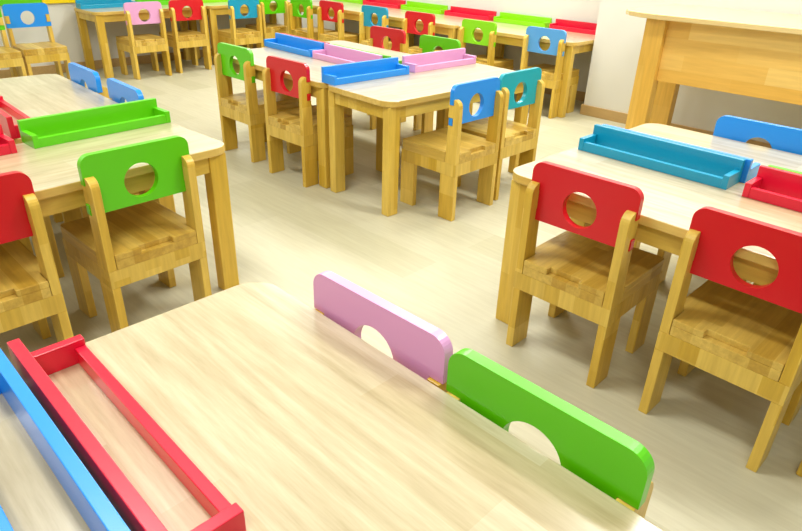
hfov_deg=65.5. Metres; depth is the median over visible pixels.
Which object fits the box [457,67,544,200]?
chair
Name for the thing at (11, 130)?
tray
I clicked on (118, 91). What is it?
chair
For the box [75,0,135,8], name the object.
tray
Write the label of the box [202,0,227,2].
tray
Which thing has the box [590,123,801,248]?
table
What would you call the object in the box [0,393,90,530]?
table
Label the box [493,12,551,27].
tray
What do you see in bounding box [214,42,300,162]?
chair
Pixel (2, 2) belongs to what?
board
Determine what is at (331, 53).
tray
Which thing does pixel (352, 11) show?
table
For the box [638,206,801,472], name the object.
chair
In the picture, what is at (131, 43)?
chair
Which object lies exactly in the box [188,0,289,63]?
table
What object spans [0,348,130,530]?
tray
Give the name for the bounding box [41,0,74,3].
board
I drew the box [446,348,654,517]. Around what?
chair
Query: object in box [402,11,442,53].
chair
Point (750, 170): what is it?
tray
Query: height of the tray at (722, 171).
0.070 m
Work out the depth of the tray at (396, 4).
6.04 m
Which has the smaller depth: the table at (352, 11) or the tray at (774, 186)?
the tray at (774, 186)
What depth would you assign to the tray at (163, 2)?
5.61 m
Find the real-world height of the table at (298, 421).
0.520 m
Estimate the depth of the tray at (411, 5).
5.74 m
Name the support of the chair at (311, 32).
on the floor
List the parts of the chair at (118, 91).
leg, leg, backrest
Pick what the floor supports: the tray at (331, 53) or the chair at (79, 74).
the chair at (79, 74)
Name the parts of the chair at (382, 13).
post, backrest, seat, post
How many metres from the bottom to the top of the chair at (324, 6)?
0.595 m
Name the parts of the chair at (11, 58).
backrest, post, seat, seat frame, leg, leg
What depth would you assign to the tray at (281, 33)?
3.61 m
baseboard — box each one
[0,44,256,78]
[544,88,771,147]
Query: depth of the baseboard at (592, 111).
4.47 m
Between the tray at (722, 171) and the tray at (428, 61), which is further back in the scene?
the tray at (428, 61)
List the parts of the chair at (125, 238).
leg, post, leg, seat, backrest, seat frame, leg, post, leg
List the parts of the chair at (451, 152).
leg, leg, seat frame, seat, post, backrest, leg, post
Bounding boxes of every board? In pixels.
[0,0,41,5]
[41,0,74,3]
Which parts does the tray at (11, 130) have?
rail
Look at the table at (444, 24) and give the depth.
5.30 m
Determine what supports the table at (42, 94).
on the floor
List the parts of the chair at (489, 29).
post, backrest, post, seat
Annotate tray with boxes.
[0,96,29,138]
[0,124,17,155]
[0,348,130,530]
[7,334,245,530]
[17,98,170,148]
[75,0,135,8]
[135,0,169,4]
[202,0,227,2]
[264,33,323,56]
[281,33,329,43]
[312,43,382,63]
[321,57,408,85]
[332,44,401,63]
[335,0,362,3]
[363,0,405,8]
[401,1,447,13]
[402,48,475,72]
[444,6,496,20]
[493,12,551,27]
[549,19,596,34]
[578,124,745,189]
[602,124,760,182]
[742,165,801,212]
[768,165,801,173]
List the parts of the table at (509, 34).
leg, table frame, leg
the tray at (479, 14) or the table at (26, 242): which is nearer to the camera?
the table at (26, 242)
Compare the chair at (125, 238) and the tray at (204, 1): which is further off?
the tray at (204, 1)
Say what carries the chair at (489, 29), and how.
on the floor
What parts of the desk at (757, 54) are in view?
leg, leg, panel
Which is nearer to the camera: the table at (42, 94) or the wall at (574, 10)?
the table at (42, 94)
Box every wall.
[0,0,306,69]
[312,0,600,91]
[584,0,801,143]
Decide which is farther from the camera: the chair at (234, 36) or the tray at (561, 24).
the chair at (234, 36)
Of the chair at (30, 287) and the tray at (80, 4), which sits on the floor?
the chair at (30, 287)
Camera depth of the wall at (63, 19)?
5.42 m
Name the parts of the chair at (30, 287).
backrest, seat, seat frame, leg, post, leg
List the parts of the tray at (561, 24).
rail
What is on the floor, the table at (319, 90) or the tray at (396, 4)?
the table at (319, 90)
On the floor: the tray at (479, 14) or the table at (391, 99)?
the table at (391, 99)
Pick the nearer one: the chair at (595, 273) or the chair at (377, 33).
the chair at (595, 273)
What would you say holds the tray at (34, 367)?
on the table at (298, 421)
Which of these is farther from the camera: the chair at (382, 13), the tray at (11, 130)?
the chair at (382, 13)
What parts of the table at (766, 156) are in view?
leg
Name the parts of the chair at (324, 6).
post, backrest, seat, post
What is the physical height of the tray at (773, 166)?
0.070 m
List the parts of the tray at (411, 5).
rail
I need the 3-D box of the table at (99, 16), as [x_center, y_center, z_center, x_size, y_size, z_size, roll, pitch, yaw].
[-2.266,-2.031,5.572,0.456,0.520,1.020,26,36,38]
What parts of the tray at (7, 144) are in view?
rail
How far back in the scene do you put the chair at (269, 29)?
6.10 m
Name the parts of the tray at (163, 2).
rail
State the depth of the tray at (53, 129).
2.06 m
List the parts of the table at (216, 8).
leg, leg, table frame, leg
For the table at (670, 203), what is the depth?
1.72 m
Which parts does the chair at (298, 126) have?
post, leg, backrest, post, seat frame, leg, seat, leg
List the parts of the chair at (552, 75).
post, backrest, seat, leg, post, seat frame, leg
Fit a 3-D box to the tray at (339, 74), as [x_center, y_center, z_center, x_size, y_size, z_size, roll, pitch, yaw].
[-0.162,-0.933,2.988,0.470,0.070,0.098,-22,36,-38]
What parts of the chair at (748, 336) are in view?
leg, post, leg, seat frame, seat, backrest, leg, post, leg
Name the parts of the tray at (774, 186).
rail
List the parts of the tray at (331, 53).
rail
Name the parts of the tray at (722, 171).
rail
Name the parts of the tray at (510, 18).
rail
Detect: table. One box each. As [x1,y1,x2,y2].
[0,74,149,277]
[0,123,238,289]
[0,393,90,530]
[19,237,33,253]
[48,282,663,530]
[74,5,211,77]
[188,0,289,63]
[227,47,382,188]
[289,40,448,165]
[295,0,402,31]
[328,63,528,216]
[366,10,495,54]
[457,22,594,117]
[495,146,801,476]
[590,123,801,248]
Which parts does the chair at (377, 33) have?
leg, leg, backrest, post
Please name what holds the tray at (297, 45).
on the table at (319, 90)
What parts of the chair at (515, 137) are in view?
leg, leg, seat, post, seat frame, backrest, leg, post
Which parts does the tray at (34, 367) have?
rail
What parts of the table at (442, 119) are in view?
leg, leg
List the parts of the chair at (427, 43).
leg, leg, backrest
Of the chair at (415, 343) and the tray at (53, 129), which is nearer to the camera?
the chair at (415, 343)
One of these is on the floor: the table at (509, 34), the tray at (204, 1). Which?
the table at (509, 34)
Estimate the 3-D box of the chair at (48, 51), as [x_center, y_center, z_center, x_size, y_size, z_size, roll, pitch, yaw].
[-2.783,-1.682,4.797,0.313,0.595,0.325,-23,37,-39]
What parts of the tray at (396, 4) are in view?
rail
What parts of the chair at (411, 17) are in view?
post, backrest, seat, post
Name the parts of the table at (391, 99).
leg, leg, table frame, leg, leg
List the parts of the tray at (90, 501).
rail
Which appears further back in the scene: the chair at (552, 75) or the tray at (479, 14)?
the tray at (479, 14)
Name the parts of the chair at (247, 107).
post, leg, backrest, post, leg, seat frame, seat, leg, leg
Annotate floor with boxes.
[0,56,801,530]
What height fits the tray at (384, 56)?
0.070 m
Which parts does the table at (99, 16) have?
leg, leg, table frame, leg, leg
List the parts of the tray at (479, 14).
rail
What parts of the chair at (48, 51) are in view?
post, backrest, leg, seat, seat frame, post, leg, leg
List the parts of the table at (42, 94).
leg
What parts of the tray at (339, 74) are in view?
rail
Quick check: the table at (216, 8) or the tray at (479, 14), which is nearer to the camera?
the tray at (479, 14)
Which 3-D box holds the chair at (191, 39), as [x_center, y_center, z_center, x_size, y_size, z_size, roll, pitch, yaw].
[-1.946,-2.067,5.580,0.313,0.595,0.325,-23,37,-39]
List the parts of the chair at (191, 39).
post, leg, seat, backrest, seat frame, leg, post, leg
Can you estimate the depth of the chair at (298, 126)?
3.08 m
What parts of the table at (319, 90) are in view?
leg, table frame, leg, leg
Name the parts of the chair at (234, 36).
post, seat, seat frame, backrest, post, leg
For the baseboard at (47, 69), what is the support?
attached to the wall at (63, 19)
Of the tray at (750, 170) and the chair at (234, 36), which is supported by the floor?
the chair at (234, 36)
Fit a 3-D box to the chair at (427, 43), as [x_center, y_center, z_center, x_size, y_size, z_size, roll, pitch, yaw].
[0.144,-1.081,3.838,0.313,0.595,0.325,25,36,37]
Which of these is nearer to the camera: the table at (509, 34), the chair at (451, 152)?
the chair at (451, 152)
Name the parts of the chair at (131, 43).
leg, post, leg, seat, seat frame, backrest, leg, post, leg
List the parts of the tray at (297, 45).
rail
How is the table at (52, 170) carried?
on the floor
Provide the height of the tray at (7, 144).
0.070 m
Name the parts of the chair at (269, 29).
post, seat, backrest, seat frame, post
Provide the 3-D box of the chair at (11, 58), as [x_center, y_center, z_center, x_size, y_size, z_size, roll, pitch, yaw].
[-2.983,-1.555,4.543,0.313,0.595,0.325,-24,37,-39]
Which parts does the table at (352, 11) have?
leg, table frame, leg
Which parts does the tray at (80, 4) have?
rail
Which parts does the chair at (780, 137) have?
leg, backrest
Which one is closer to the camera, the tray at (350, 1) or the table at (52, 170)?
the table at (52, 170)
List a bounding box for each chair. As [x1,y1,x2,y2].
[0,10,26,76]
[0,171,73,341]
[2,3,70,79]
[53,62,108,222]
[60,135,211,331]
[61,78,143,222]
[116,1,171,79]
[159,0,211,72]
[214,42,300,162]
[217,0,263,48]
[245,0,289,48]
[262,55,353,187]
[288,0,334,39]
[313,271,452,391]
[317,0,358,42]
[347,26,408,129]
[359,5,391,49]
[400,77,503,220]
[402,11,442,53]
[413,35,460,133]
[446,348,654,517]
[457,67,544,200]
[459,19,513,69]
[506,161,663,387]
[520,26,578,118]
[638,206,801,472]
[657,115,801,284]
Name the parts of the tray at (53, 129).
rail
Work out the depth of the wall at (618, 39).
4.13 m
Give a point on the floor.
(700, 437)
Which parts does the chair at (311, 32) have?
post, backrest, post, seat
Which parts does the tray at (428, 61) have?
rail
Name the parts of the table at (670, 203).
leg, leg, table frame, leg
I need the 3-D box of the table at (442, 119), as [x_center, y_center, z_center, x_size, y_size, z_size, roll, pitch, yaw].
[-0.216,-0.991,3.726,0.456,0.520,1.020,-22,36,-38]
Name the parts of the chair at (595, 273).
leg, post, leg, seat frame, backrest, seat, leg, post, leg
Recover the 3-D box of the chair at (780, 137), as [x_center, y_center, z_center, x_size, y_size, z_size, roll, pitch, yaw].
[1.164,-0.190,2.212,0.313,0.595,0.325,26,36,38]
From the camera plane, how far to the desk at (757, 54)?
3.25 m
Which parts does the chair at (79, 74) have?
leg, backrest, post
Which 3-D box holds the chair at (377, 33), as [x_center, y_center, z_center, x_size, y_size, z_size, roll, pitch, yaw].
[-0.179,-1.256,4.150,0.313,0.595,0.325,25,36,37]
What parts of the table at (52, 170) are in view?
table frame, leg, leg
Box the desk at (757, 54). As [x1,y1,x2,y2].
[625,4,801,128]
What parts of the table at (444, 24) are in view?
leg, table frame, leg, leg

